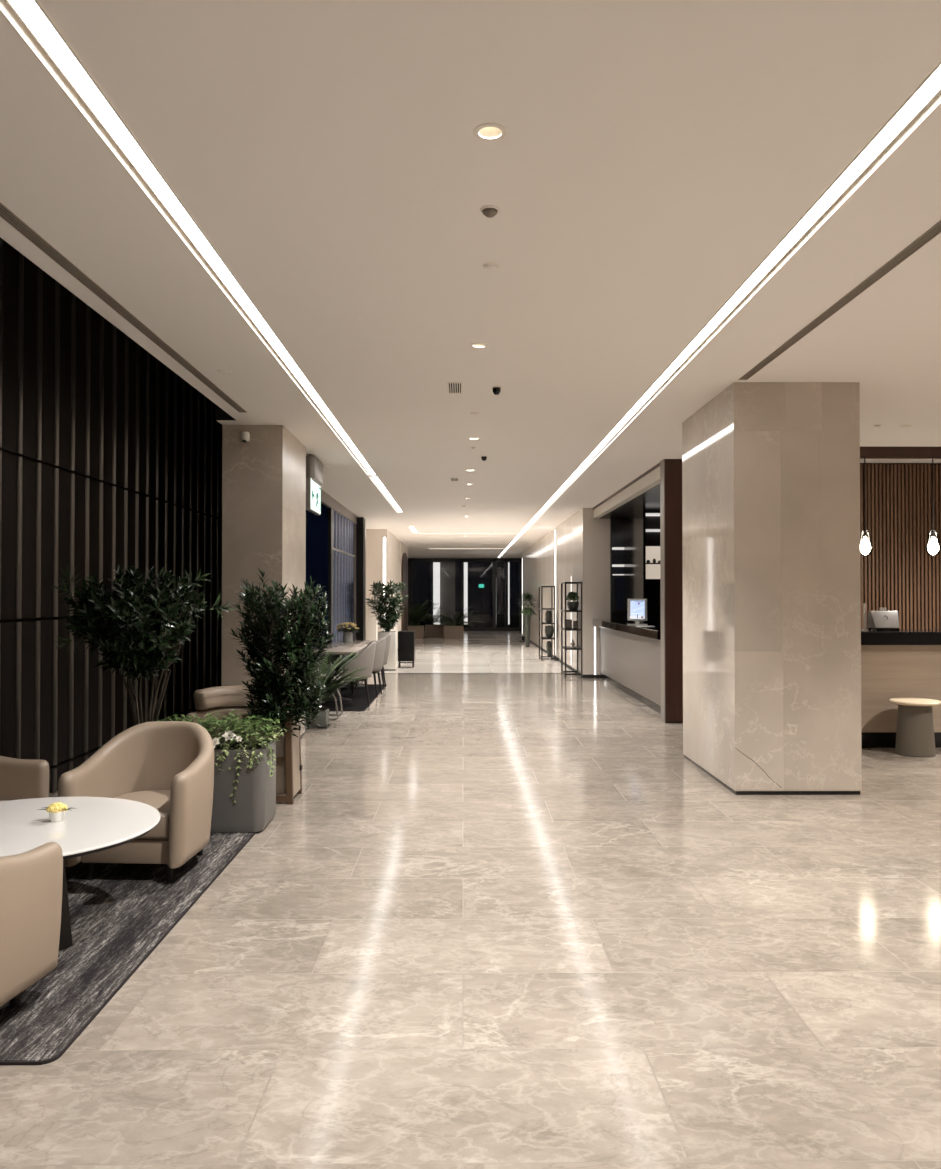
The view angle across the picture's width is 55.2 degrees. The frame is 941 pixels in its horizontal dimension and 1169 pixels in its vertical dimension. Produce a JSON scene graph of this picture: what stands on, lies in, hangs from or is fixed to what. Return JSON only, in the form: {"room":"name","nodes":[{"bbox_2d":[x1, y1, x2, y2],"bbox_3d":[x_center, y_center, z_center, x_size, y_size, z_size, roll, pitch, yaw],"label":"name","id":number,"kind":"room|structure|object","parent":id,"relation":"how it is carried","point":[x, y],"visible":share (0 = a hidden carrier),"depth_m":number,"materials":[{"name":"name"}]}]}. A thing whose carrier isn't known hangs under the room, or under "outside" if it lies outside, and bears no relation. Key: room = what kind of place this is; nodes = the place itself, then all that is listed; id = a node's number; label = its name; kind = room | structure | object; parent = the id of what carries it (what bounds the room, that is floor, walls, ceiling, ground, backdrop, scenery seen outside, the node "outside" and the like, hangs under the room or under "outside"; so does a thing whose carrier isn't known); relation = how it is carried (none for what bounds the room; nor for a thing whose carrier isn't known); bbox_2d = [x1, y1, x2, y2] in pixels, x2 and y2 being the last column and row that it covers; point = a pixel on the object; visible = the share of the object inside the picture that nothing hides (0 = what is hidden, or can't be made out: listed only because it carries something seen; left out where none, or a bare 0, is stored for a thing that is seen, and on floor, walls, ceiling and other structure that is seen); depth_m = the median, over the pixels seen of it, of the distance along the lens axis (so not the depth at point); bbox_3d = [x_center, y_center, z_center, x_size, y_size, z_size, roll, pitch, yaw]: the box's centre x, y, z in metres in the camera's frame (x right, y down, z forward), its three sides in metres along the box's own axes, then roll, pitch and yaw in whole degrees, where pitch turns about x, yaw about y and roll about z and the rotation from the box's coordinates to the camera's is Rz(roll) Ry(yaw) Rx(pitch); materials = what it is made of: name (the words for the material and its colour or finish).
{"room":"lobby","nodes":[
{"label":"lobby","id":0,"kind":"room"},
{"bbox_2d":[0,238,221,792],"bbox_3d":[-3.238,-0.478,3.680,0.226,4.050,17.800,0,-1,0],"label":"wall","id":1,"kind":"structure","parent":0,"point":[109,457],"depth_m":7.34,"materials":[{"name":"black wood"}]},
{"bbox_2d":[0,237,234,424],"bbox_3d":[-2.774,-2.039,3.603,1.312,0.930,17.600,0,-1,0],"label":"trim","id":2,"kind":"structure","parent":1,"relation":"attached to","point":[221,414],"depth_m":8.30,"materials":[{"name":"black paint"}]},
{"bbox_2d":[50,563,234,725],"bbox_3d":[-2.091,0.474,5.674,0.957,1.222,0.794,0,-1,19],"label":"potted tree","id":3,"kind":"object","parent":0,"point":[136,639],"visible":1,"depth_m":5.55,"materials":[{"name":"green plant"}]},
{"bbox_2d":[366,529,407,648],"bbox_3d":[-3.383,0.266,25.521,2.660,3.120,26.100,0,-1,0],"label":"wall","id":4,"kind":"structure","parent":0,"point":[395,548],"depth_m":21.80,"materials":[{"name":"beige paint"}]},
{"bbox_2d":[306,501,331,673],"bbox_3d":[-2.312,0.147,12.295,0.100,3.020,5.050,0,-1,0],"label":"window","id":5,"kind":"structure","parent":4,"relation":"in","point":[318,527],"depth_m":14.06,"materials":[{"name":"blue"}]},
{"bbox_2d":[321,489,356,523],"bbox_3d":[-2.342,-1.356,14.044,0.150,0.170,8.510,0,-1,0],"label":"trim","id":6,"kind":"structure","parent":4,"relation":"attached to","point":[327,499],"depth_m":15.54,"materials":[{"name":"grey metal"}]},
{"bbox_2d":[332,508,355,668],"bbox_3d":[-2.348,0.236,16.499,0.100,2.950,3.360,0,-1,0],"label":"window","id":7,"kind":"structure","parent":4,"relation":"in","point":[343,530],"depth_m":16.52,"materials":[{"name":"grey glass"}]},
{"bbox_2d":[356,517,363,640],"bbox_3d":[-2.293,0.184,18.331,0.240,3.100,0.200,0,-1,0],"label":"trim","id":8,"kind":"structure","parent":4,"relation":"attached to","point":[359,526],"depth_m":18.23,"materials":[{"name":"black metal"}]},
{"bbox_2d":[363,519,365,640],"bbox_3d":[-2.155,0.199,18.332,0.035,3.070,0.160,0,-1,0],"label":"trim","id":9,"kind":"structure","parent":4,"relation":"attached to","point":[364,520],"depth_m":18.27,"materials":[{"name":"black metal"}]},
{"bbox_2d":[383,537,385,614],"bbox_3d":[-2.082,0.268,21.776,0.086,2.840,0.012,0,-1,0],"label":"wall light","id":10,"kind":"object","parent":4,"relation":"attached to","point":[384,538],"visible":0.36,"depth_m":21.78,"materials":[{"name":"white plastic"}]},
{"bbox_2d":[401,553,407,630],"bbox_3d":[-2.049,0.434,28.081,0.050,2.850,2.400,0,-1,0],"label":"door","id":11,"kind":"structure","parent":4,"relation":"in","point":[404,566],"depth_m":27.54,"materials":[{"name":"wood"}]},
{"bbox_2d":[441,562,454,624],"bbox_3d":[-1.012,0.316,40.417,0.650,3.400,0.050,0,-1,0],"label":"wall","id":12,"kind":"structure","parent":0,"point":[447,568],"depth_m":40.39,"materials":[{"name":"grey glass"}]},
{"bbox_2d":[408,558,521,630],"bbox_3d":[-0.232,0.433,38.597,5.020,3.120,0.120,0,-1,0],"label":"window","id":13,"kind":"structure","parent":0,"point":[410,560],"depth_m":38.55,"materials":[{"name":"black"}]},
{"bbox_2d":[0,0,940,557],"bbox_3d":[2.210,-1.920,16.845,13.900,1.030,44.200,0,-1,0],"label":"ceiling","id":14,"kind":"structure","parent":0,"point":[652,155],"depth_m":3.78,"materials":[{"name":"white paint"}]},
{"bbox_2d":[0,202,246,412],"bbox_3d":[-1.951,-1.591,1.964,0.066,0.007,11.920,0,-1,0],"label":"ceiling vent","id":15,"kind":"object","parent":14,"relation":"in","point":[6,214],"visible":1,"depth_m":4.80,"materials":[{"name":"black metal"}]},
{"bbox_2d":[0,0,375,474],"bbox_3d":[-1.251,-1.618,3.786,0.122,0.100,16.558,0,-1,0],"label":"linear light","id":16,"kind":"object","parent":14,"relation":"attached to","point":[29,20],"visible":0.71,"depth_m":3.43,"materials":[{"name":"white plastic"}]},
{"bbox_2d":[306,455,322,514],"bbox_3d":[-1.838,-1.165,10.551,0.120,0.640,0.720,0,-1,0],"label":"exit sign","id":17,"kind":"object","parent":14,"relation":"hanging from","point":[314,467],"visible":0.96,"depth_m":10.31,"materials":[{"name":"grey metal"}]},
{"bbox_2d":[369,477,402,511],"bbox_3d":[-1.343,-1.477,14.809,0.122,0.100,5.208,0,-1,0],"label":"linear light","id":18,"kind":"object","parent":14,"relation":"attached to","point":[375,480],"visible":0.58,"depth_m":14.28,"materials":[{"name":"white plastic"}]},
{"bbox_2d":[447,382,462,393],"bbox_3d":[-0.120,-1.528,6.999,0.116,0.006,0.380,0,-1,0],"label":"ceiling vent","id":19,"kind":"object","parent":14,"relation":"in","point":[453,387],"visible":1,"depth_m":6.99,"materials":[{"name":"white metal"}]},
{"bbox_2d":[429,548,504,548],"bbox_3d":[-0.115,-1.223,30.618,2.600,0.012,0.220,0,-1,0],"label":"recessed light","id":20,"kind":"object","parent":14,"relation":"in","point":[429,548],"visible":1,"depth_m":30.51,"materials":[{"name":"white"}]},
{"bbox_2d":[418,533,518,533],"bbox_3d":[-0.053,-1.317,23.239,2.600,0.012,0.160,0,-1,0],"label":"recessed light","id":21,"kind":"object","parent":14,"relation":"in","point":[418,533],"visible":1,"depth_m":23.16,"materials":[{"name":"white"}]},
{"bbox_2d":[470,342,487,347],"bbox_3d":[0.055,-1.574,5.811,0.120,0.064,0.120,0,-1,0],"label":"recessed light","id":22,"kind":"object","parent":14,"relation":"in","point":[478,344],"visible":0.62,"depth_m":5.83,"materials":[{"name":"white"}]},
{"bbox_2d":[473,123,506,140],"bbox_3d":[0.069,-1.608,3.142,0.120,0.064,0.120,0,-1,0],"label":"recessed light","id":23,"kind":"object","parent":14,"relation":"in","point":[486,131],"visible":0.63,"depth_m":3.17,"materials":[{"name":"white"}]},
{"bbox_2d":[480,205,499,217],"bbox_3d":[0.081,-1.557,3.771,0.083,0.030,0.083,0,-1,0],"label":"ceiling sensor","id":24,"kind":"object","parent":14,"relation":"attached to","point":[489,211],"visible":1,"depth_m":3.75,"materials":[{"name":"white"}]},
{"bbox_2d":[483,263,498,269],"bbox_3d":[0.100,-1.555,4.411,0.078,0.018,0.078,0,-1,0],"label":"smoke detector","id":25,"kind":"object","parent":14,"relation":"attached to","point":[490,266],"visible":1,"depth_m":4.39,"materials":[{"name":"white"}]},
{"bbox_2d":[491,386,501,394],"bbox_3d":[0.202,-1.501,6.982,0.087,0.060,0.087,0,-1,0],"label":"dome camera","id":26,"kind":"object","parent":14,"relation":"attached to","point":[496,390],"visible":1,"depth_m":6.96,"materials":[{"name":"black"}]},
{"bbox_2d":[497,534,522,557],"bbox_3d":[1.255,-1.274,30.655,0.122,0.100,14.558,0,-1,0],"label":"linear light","id":27,"kind":"object","parent":14,"relation":"attached to","point":[518,536],"visible":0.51,"depth_m":28.55,"materials":[{"name":"white"}]},
{"bbox_2d":[520,62,940,532],"bbox_3d":[1.433,-1.547,9.333,0.122,0.100,27.608,0,-1,0],"label":"linear light","id":28,"kind":"object","parent":14,"relation":"attached to","point":[926,98],"visible":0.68,"depth_m":4.03,"materials":[{"name":"white plastic"}]},
{"bbox_2d":[739,221,940,379],"bbox_3d":[2.079,-1.599,1.383,0.062,0.007,10.690,0,-1,0],"label":"ceiling vent","id":29,"kind":"object","parent":14,"relation":"in","point":[935,230],"visible":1,"depth_m":4.80,"materials":[{"name":"black metal"}]},
{"bbox_2d":[860,447,940,458],"bbox_3d":[5.968,-1.439,9.839,6.100,0.110,0.140,0,-1,0],"label":"trim","id":30,"kind":"structure","parent":14,"relation":"attached to","point":[865,452],"depth_m":9.76,"materials":[{"name":"red wood"}]},
{"bbox_2d":[860,458,872,555],"bbox_3d":[4.303,-0.847,9.818,0.154,1.075,0.154,0,-1,0],"label":"pendant lamp","id":31,"kind":"object","parent":30,"relation":"hanging from","point":[865,546],"visible":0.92,"depth_m":9.81,"materials":[{"name":"white glass"}]},
{"bbox_2d":[925,458,940,555],"bbox_3d":[5.048,-0.847,9.824,0.154,1.075,0.154,0,-1,0],"label":"pendant lamp","id":32,"kind":"object","parent":30,"relation":"hanging from","point":[933,546],"visible":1,"depth_m":9.82,"materials":[{"name":"white glass"}]},
{"bbox_2d":[0,674,940,1168],"bbox_3d":[2.299,1.628,6.089,13.700,0.100,22.580,0,-1,0],"label":"floor","id":33,"kind":"structure","parent":0,"point":[494,921],"depth_m":3.57,"materials":[{"name":"grey stone"}]},
{"bbox_2d":[0,832,255,1064],"bbox_3d":[-2.204,1.550,4.349,1.717,0.012,2.958,0,-1,0],"label":"rug","id":34,"kind":"object","parent":33,"relation":"on","point":[118,917],"visible":0.42,"depth_m":3.89,"materials":[{"name":"grey carpet"}]},
{"bbox_2d":[0,756,48,801],"bbox_3d":[-2.742,1.174,4.743,0.745,0.750,0.684,0,-1,4],"label":"armchair","id":35,"kind":"object","parent":34,"relation":"on","point":[19,778],"visible":0.56,"depth_m":4.98,"materials":[{"name":"beige leather"}]},
{"bbox_2d":[0,842,62,1007],"bbox_3d":[-1.896,1.152,3.047,0.684,0.750,0.745,0,-1,8],"label":"armchair","id":36,"kind":"object","parent":34,"relation":"on","point":[31,882],"visible":1,"depth_m":3.15,"materials":[{"name":"beige leather"}]},
{"bbox_2d":[0,797,160,950],"bbox_3d":[-1.953,1.294,3.918,1.143,0.488,1.143,0,-1,0],"label":"coffee table","id":37,"kind":"object","parent":34,"relation":"on","point":[91,825],"visible":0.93,"depth_m":3.92,"materials":[{"name":"white metal"}]},
{"bbox_2d":[39,802,70,821],"bbox_3d":[-1.837,1.010,4.002,0.169,0.082,0.111,0,-1,0],"label":"flower pot","id":38,"kind":"object","parent":37,"relation":"on","point":[57,810],"visible":1,"depth_m":3.98,"materials":[{"name":"white ceramic"}]},
{"bbox_2d":[58,721,213,880],"bbox_3d":[-1.776,1.177,4.973,0.684,0.750,0.745,0,-1,3],"label":"armchair","id":39,"kind":"object","parent":34,"relation":"on","point":[166,766],"visible":0.76,"depth_m":4.92,"materials":[{"name":"beige leather"}]},
{"bbox_2d":[185,685,288,738],"bbox_3d":[-1.854,1.227,7.423,0.758,0.735,0.649,0,-1,14],"label":"lounge chair","id":40,"kind":"object","parent":33,"relation":"on","point":[206,700],"visible":0.17,"depth_m":7.55,"materials":[{"name":"beige leather"}]},
{"bbox_2d":[210,739,275,832],"bbox_3d":[-1.777,1.310,5.874,0.945,0.530,0.450,0,-1,0],"label":"planter","id":41,"kind":"object","parent":33,"relation":"on","point":[254,808],"visible":0.34,"depth_m":5.65,"materials":[{"name":"grey concrete"}]},
{"bbox_2d":[158,710,285,802],"bbox_3d":[-1.690,1.109,5.856,0.910,0.533,0.549,0,-1,3],"label":"plant","id":42,"kind":"object","parent":41,"relation":"in","point":[229,721],"visible":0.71,"depth_m":5.78,"materials":[{"name":"green plant"}]},
{"bbox_2d":[222,730,235,741],"bbox_3d":[-1.517,0.960,5.686,0.079,0.084,0.100,0,-1,11],"label":"flower","id":43,"kind":"object","parent":42,"relation":"attached to","point":[228,734],"visible":1,"depth_m":5.66,"materials":[{"name":"white plant"}]},
{"bbox_2d":[221,425,305,737],"bbox_3d":[-2.071,0.057,9.143,0.570,3.120,1.260,0,-1,0],"label":"column","id":44,"kind":"structure","parent":33,"relation":"on","point":[264,477],"depth_m":8.53,"materials":[{"name":"stone"}]},
{"bbox_2d":[241,432,249,442],"bbox_3d":[-2.121,-1.385,8.478,0.084,0.110,0.106,0,-1,0],"label":"security camera","id":45,"kind":"object","parent":44,"relation":"attached to","point":[245,436],"visible":1,"depth_m":8.44,"materials":[{"name":"white plastic"}]},
{"bbox_2d":[242,709,301,804],"bbox_3d":[-1.473,1.265,6.672,0.396,0.640,0.390,0,-1,0],"label":"wooden planter","id":46,"kind":"object","parent":33,"relation":"on","point":[288,750],"visible":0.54,"depth_m":6.56,"materials":[{"name":"brown wood"}]},
{"bbox_2d":[228,568,335,737],"bbox_3d":[-1.435,0.514,6.643,0.830,1.288,0.774,-1,-1,35],"label":"shrub","id":47,"kind":"object","parent":46,"relation":"in","point":[277,696],"visible":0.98,"depth_m":6.51,"materials":[{"name":"green plant"}]},
{"bbox_2d":[305,708,328,726],"bbox_3d":[-1.786,1.524,10.317,0.300,0.185,0.260,0,-1,0],"label":"pot","id":48,"kind":"object","parent":33,"relation":"on","point":[323,716],"depth_m":10.19,"materials":[{"name":"grey"}]},
{"bbox_2d":[322,675,342,719],"bbox_3d":[-1.857,1.251,11.070,0.531,0.779,0.440,0,-1,0],"label":"chair","id":49,"kind":"object","parent":33,"relation":"on","point":[336,714],"visible":0.09,"depth_m":11.09,"materials":[{"name":"beige"}]},
{"bbox_2d":[305,651,367,728],"bbox_3d":[-1.762,1.177,10.383,1.131,0.912,1.101,1,-1,-37],"label":"potted palm","id":50,"kind":"object","parent":33,"relation":"on","point":[331,687],"visible":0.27,"depth_m":10.36,"materials":[{"name":"green plant"}]},
{"bbox_2d":[320,684,386,710],"bbox_3d":[-1.842,1.666,13.435,0.900,0.012,3.480,0,-1,0],"label":"rug","id":51,"kind":"object","parent":33,"relation":"on","point":[359,702],"visible":0.38,"depth_m":12.94,"materials":[{"name":"grey carpet"}]},
{"bbox_2d":[314,641,376,702],"bbox_3d":[-1.899,1.296,13.719,0.690,0.735,3.000,0,-1,0],"label":"dining table","id":52,"kind":"object","parent":51,"relation":"on","point":[339,648],"visible":0.54,"depth_m":12.79,"materials":[{"name":"grey stone"}]},
{"bbox_2d":[336,622,358,641],"bbox_3d":[-2.028,0.781,14.821,0.385,0.324,0.372,0,-1,-27],"label":"flower vase","id":53,"kind":"object","parent":52,"relation":"on","point":[348,634],"visible":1,"depth_m":14.77,"materials":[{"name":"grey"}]},
{"bbox_2d":[334,641,375,707],"bbox_3d":[-1.580,1.211,12.255,0.586,0.872,0.538,0,-1,-6],"label":"dining chair","id":54,"kind":"object","parent":51,"relation":"on","point":[365,659],"visible":0.58,"depth_m":12.06,"materials":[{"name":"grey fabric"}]},
{"bbox_2d":[346,637,385,697],"bbox_3d":[-1.549,1.225,13.391,0.586,0.872,0.538,0,-1,4],"label":"dining chair","id":55,"kind":"object","parent":51,"relation":"on","point":[380,644],"visible":0.38,"depth_m":13.23,"materials":[{"name":"grey fabric"}]},
{"bbox_2d":[355,634,390,689],"bbox_3d":[-1.578,1.240,14.524,0.586,0.872,0.538,0,-1,-2],"label":"dining chair","id":56,"kind":"object","parent":51,"relation":"on","point":[388,637],"visible":0.16,"depth_m":14.41,"materials":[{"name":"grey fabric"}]},
{"bbox_2d":[561,582,581,676],"bbox_3d":[1.904,0.837,16.942,0.328,1.760,0.655,0,-1,0],"label":"shelf unit","id":57,"kind":"object","parent":33,"relation":"on","point":[565,647],"visible":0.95,"depth_m":16.68,"materials":[{"name":"black metal"}]},
{"bbox_2d":[566,591,579,609],"bbox_3d":[1.921,0.306,16.809,0.256,0.362,0.279,1,-1,-44],"label":"potted plant","id":58,"kind":"object","parent":57,"relation":"on","point":[572,605],"visible":1,"depth_m":16.75,"materials":[{"name":"green plant"}]},
{"bbox_2d":[593,619,660,713],"bbox_3d":[2.633,1.138,13.729,0.745,1.075,5.500,0,-1,0],"label":"reception desk","id":59,"kind":"object","parent":33,"relation":"on","point":[630,655],"depth_m":13.20,"materials":[{"name":"beige stone"}]},
{"bbox_2d":[593,619,660,639],"bbox_3d":[2.633,0.655,13.735,0.745,0.110,5.500,0,-1,0],"label":"countertop","id":60,"kind":"structure","parent":59,"relation":"on","point":[621,625],"depth_m":13.24,"materials":[{"name":"brown wood"}]},
{"bbox_2d":[627,599,647,624],"bbox_3d":[2.469,0.403,13.317,0.290,0.385,0.100,0,-1,0],"label":"monitor","id":61,"kind":"object","parent":59,"relation":"on","point":[637,608],"visible":1,"depth_m":13.30,"materials":[{"name":"white plastic"}]},
{"bbox_2d":[623,508,660,622],"bbox_3d":[3.352,0.237,15.427,1.140,2.920,1.800,0,-1,0],"label":"display cabinet","id":62,"kind":"object","parent":33,"relation":"on","point":[641,528],"visible":0.38,"depth_m":14.84,"materials":[{"name":"black"}]},
{"bbox_2d":[660,459,664,722],"bbox_3d":[2.290,0.077,10.719,0.011,3.120,0.200,0,-1,0],"label":"trim","id":63,"kind":"structure","parent":33,"relation":"on","point":[662,463],"depth_m":10.71,"materials":[{"name":"grey metal"}]},
{"bbox_2d":[682,382,861,794],"bbox_3d":[2.465,0.037,7.603,0.956,3.120,1.607,0,-1,0],"label":"column","id":64,"kind":"structure","parent":33,"relation":"on","point":[771,470],"depth_m":6.81,"materials":[{"name":"beige stone"}]},
{"bbox_2d":[861,629,940,747],"bbox_3d":[6.029,1.042,9.193,5.890,1.150,0.770,0,-1,0],"label":"reception desk","id":65,"kind":"object","parent":33,"relation":"on","point":[903,663],"depth_m":8.88,"materials":[{"name":"brown wood"}]},
{"bbox_2d":[861,603,867,630],"bbox_3d":[3.999,0.329,9.130,0.036,0.275,0.080,0,-1,0],"label":"card holder","id":66,"kind":"object","parent":65,"relation":"on","point":[864,604],"visible":1,"depth_m":9.13,"materials":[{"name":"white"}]},
{"bbox_2d":[868,607,899,630],"bbox_3d":[4.165,0.348,9.071,0.279,0.235,0.180,0,-1,0],"label":"laptop","id":67,"kind":"object","parent":65,"relation":"on","point":[881,620],"visible":0.99,"depth_m":9.03,"materials":[{"name":"silver metal"}]},
{"bbox_2d":[861,629,940,644],"bbox_3d":[6.029,0.533,9.200,5.890,0.130,0.770,0,-1,0],"label":"countertop","id":68,"kind":"structure","parent":65,"relation":"on","point":[903,636],"depth_m":8.80,"materials":[{"name":"black stone"}]},
{"bbox_2d":[889,698,940,756],"bbox_3d":[4.219,1.352,8.539,0.450,0.514,0.450,0,-1,0],"label":"stool","id":69,"kind":"object","parent":33,"relation":"on","point":[915,737],"visible":1,"depth_m":8.41,"materials":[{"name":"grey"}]},
{"bbox_2d":[380,631,574,672],"bbox_3d":[-0.236,1.911,28.257,9.000,0.100,21.440,0,-1,0],"label":"floor","id":70,"kind":"structure","parent":0,"point":[479,651],"depth_m":22.69,"materials":[{"name":"beige stone"}]},
{"bbox_2d":[366,602,377,640],"bbox_3d":[-2.258,1.078,20.170,0.330,1.360,0.330,0,-1,0],"label":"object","id":71,"kind":"object","parent":70,"relation":"on","point":[371,626],"visible":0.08,"depth_m":20.01,"materials":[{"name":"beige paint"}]},
{"bbox_2d":[378,631,396,670],"bbox_3d":[-1.688,1.346,18.291,0.360,0.776,0.360,0,-1,0],"label":"planter","id":72,"kind":"object","parent":70,"relation":"on","point":[391,665],"visible":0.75,"depth_m":18.11,"materials":[{"name":"white"}]},
{"bbox_2d":[365,580,407,631],"bbox_3d":[-1.710,0.465,18.351,0.893,1.149,0.866,0,-1,6],"label":"shrub","id":73,"kind":"object","parent":72,"relation":"in","point":[390,606],"visible":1,"depth_m":18.18,"materials":[{"name":"green plant"}]},
{"bbox_2d":[398,631,414,667],"bbox_3d":[-1.348,1.362,18.924,0.340,0.760,0.340,0,-1,0],"label":"stand","id":74,"kind":"object","parent":70,"relation":"on","point":[406,639],"visible":1,"depth_m":18.75,"materials":[{"name":"black"}]},
{"bbox_2d":[408,625,423,638],"bbox_3d":[-2.117,1.689,32.014,0.900,0.440,0.700,0,-1,0],"label":"planter box","id":75,"kind":"object","parent":70,"relation":"on","point":[419,630],"visible":0.46,"depth_m":31.67,"materials":[{"name":"brown wood"}]},
{"bbox_2d":[408,600,437,625],"bbox_3d":[-2.056,0.964,31.983,2.038,1.095,1.826,0,-1,-32],"label":"palm","id":76,"kind":"object","parent":75,"relation":"in","point":[418,611],"visible":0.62,"depth_m":31.90,"materials":[{"name":"green plant"}]},
{"bbox_2d":[425,625,443,636],"bbox_3d":[-1.312,1.704,33.171,0.710,0.440,0.600,0,-1,0],"label":"planter box","id":77,"kind":"object","parent":70,"relation":"on","point":[430,630],"visible":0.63,"depth_m":32.87,"materials":[{"name":"brown wood"}]},
{"bbox_2d":[411,606,447,624],"bbox_3d":[-1.294,1.155,33.109,1.674,0.742,1.423,0,-1,31],"label":"palm","id":78,"kind":"object","parent":77,"relation":"in","point":[428,617],"visible":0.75,"depth_m":33.00,"materials":[{"name":"green plant"}]},
{"bbox_2d":[444,625,463,638],"bbox_3d":[-0.592,1.689,32.027,0.690,0.440,0.700,0,-1,0],"label":"planter box","id":79,"kind":"object","parent":70,"relation":"on","point":[450,632],"visible":0.99,"depth_m":31.68,"materials":[{"name":"brown wood"}]},
{"bbox_2d":[433,606,483,626],"bbox_3d":[-0.619,1.156,32.102,1.892,0.753,1.448,-1,-1,37],"label":"bush","id":80,"kind":"object","parent":79,"relation":"in","point":[459,621],"visible":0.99,"depth_m":32.02,"materials":[{"name":"green plant"}]},
{"bbox_2d":[519,592,536,646],"bbox_3d":[1.680,1.024,26.399,0.678,1.627,0.687,0,-1,0],"label":"potted plant","id":81,"kind":"object","parent":70,"relation":"on","point":[527,612],"visible":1,"depth_m":26.32,"materials":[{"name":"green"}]},
{"bbox_2d":[539,586,555,660],"bbox_3d":[1.794,0.903,21.106,0.328,1.734,0.728,0,-1,0],"label":"shelf unit","id":82,"kind":"object","parent":70,"relation":"on","point":[541,657],"visible":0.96,"depth_m":20.75,"materials":[{"name":"black metal"}]},
{"bbox_2d":[544,625,553,637],"bbox_3d":[1.835,1.097,20.974,0.230,0.300,0.230,0,-1,0],"label":"ornament","id":83,"kind":"object","parent":82,"relation":"on","point":[549,630],"visible":0.99,"depth_m":20.89,"materials":[{"name":"grey"}]},
{"bbox_2d":[545,610,552,622],"bbox_3d":[1.825,0.750,20.958,0.180,0.294,0.180,0,-1,0],"label":"ornament","id":84,"kind":"object","parent":82,"relation":"on","point":[548,615],"visible":0.99,"depth_m":20.89,"materials":[{"name":"grey"}]},
{"bbox_2d":[546,641,551,657],"bbox_3d":[1.835,1.504,20.988,0.150,0.400,0.150,0,-1,0],"label":"ornament","id":85,"kind":"object","parent":82,"relation":"on","point":[549,643],"visible":1,"depth_m":20.94,"materials":[{"name":"grey"}]},
{"bbox_2d":[522,508,609,674],"bbox_3d":[3.170,0.292,27.576,2.400,3.120,22.100,0,-1,0],"label":"wall","id":86,"kind":"structure","parent":0,"point":[582,540],"depth_m":17.76,"materials":[{"name":"beige paint"}]},
{"bbox_2d":[376,673,575,673],"bbox_3d":[-0.146,1.773,17.448,9.000,0.101,0.180,0,-1,0],"label":"trim","id":87,"kind":"structure","parent":86,"relation":"attached to","point":[376,673],"depth_m":17.41,"materials":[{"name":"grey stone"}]},
{"bbox_2d":[522,635,599,677],"bbox_3d":[2.147,1.789,24.942,0.330,0.060,16.912,0,-1,0],"label":"baseboard","id":88,"kind":"structure","parent":86,"relation":"attached to","point":[532,642],"depth_m":18.33,"materials":[{"name":"black paint"}]},
{"bbox_2d":[594,627,595,674],"bbox_3d":[2.283,1.216,16.499,0.046,0.890,0.012,0,-1,0],"label":"wall light","id":89,"kind":"object","parent":86,"relation":"attached to","point":[594,627],"visible":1,"depth_m":16.49,"materials":[{"name":"white"}]},
{"bbox_2d":[593,463,659,509],"bbox_3d":[2.329,-1.427,13.714,0.115,0.035,5.650,0,-1,0],"label":"trim","id":90,"kind":"structure","parent":86,"relation":"attached to","point":[658,464],"depth_m":12.90,"materials":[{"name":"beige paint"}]},
{"bbox_2d":[594,466,659,517],"bbox_3d":[2.336,-1.332,13.713,0.100,0.155,5.650,0,-1,0],"label":"trim","id":91,"kind":"structure","parent":86,"relation":"attached to","point":[651,479],"depth_m":12.96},
{"bbox_2d":[599,484,659,618],"bbox_3d":[3.236,0.116,13.757,1.700,3.120,5.540,0,-1,0],"label":"wall niche","id":92,"kind":"object","parent":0,"point":[650,499],"visible":0.05,"depth_m":14.44,"materials":[{"name":"black"}]},
{"bbox_2d":[611,519,623,612],"bbox_3d":[2.969,-0.341,16.331,0.790,1.700,0.200,0,-1,0],"label":"upper cabinet","id":93,"kind":"object","parent":92,"relation":"attached to","point":[617,548],"visible":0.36,"depth_m":16.37,"materials":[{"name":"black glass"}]},
{"bbox_2d":[665,459,682,722],"bbox_3d":[2.413,0.077,10.740,0.235,3.120,0.240,0,-1,0],"label":"trim","id":94,"kind":"structure","parent":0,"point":[673,467],"depth_m":10.62,"materials":[{"name":"red wood"}]},
{"bbox_2d":[860,463,940,628],"bbox_3d":[5.819,0.080,10.959,6.580,3.120,0.100,0,-1,0],"label":"wall","id":95,"kind":"structure","parent":0,"point":[899,574],"depth_m":10.92,"materials":[{"name":"brown wood"}]},
{"label":"outside","id":96,"kind":"structure","parent":0,"visible":0},
{"bbox_2d":[412,614,518,627],"bbox_3d":[-0.292,2.057,34.975,60.000,0.180,80.000,0,-1,0],"label":"ground","id":97,"kind":"structure","parent":96,"point":[487,619],"depth_m":55.84,"materials":[{"name":"black"}]},
{"bbox_2d":[433,562,439,624],"bbox_3d":[-1.490,0.526,39.626,0.320,3.000,0.100,0,-1,0],"label":"column","id":98,"kind":"structure","parent":97,"relation":"on","point":[436,565],"depth_m":39.59,"materials":[{"name":"white"}]},
{"bbox_2d":[464,562,467,627],"bbox_3d":[-0.210,0.526,39.636,0.176,3.000,0.100,0,-1,0],"label":"column","id":99,"kind":"structure","parent":97,"relation":"on","point":[465,563],"depth_m":39.60,"materials":[{"name":"white metal"}]},
{"bbox_2d":[478,584,483,627],"bbox_3d":[0.510,1.012,42.016,0.280,2.090,0.060,0,-1,0],"label":"exit sign","id":100,"kind":"object","parent":97,"relation":"on","point":[481,586],"visible":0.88,"depth_m":42.00,"materials":[{"name":"green"}]},
{"bbox_2d":[508,562,509,627],"bbox_3d":[1.690,0.527,39.652,0.064,3.000,0.100,0,-1,0],"label":"column","id":101,"kind":"structure","parent":97,"relation":"on","point":[508,562],"depth_m":39.61,"materials":[{"name":"white metal"}]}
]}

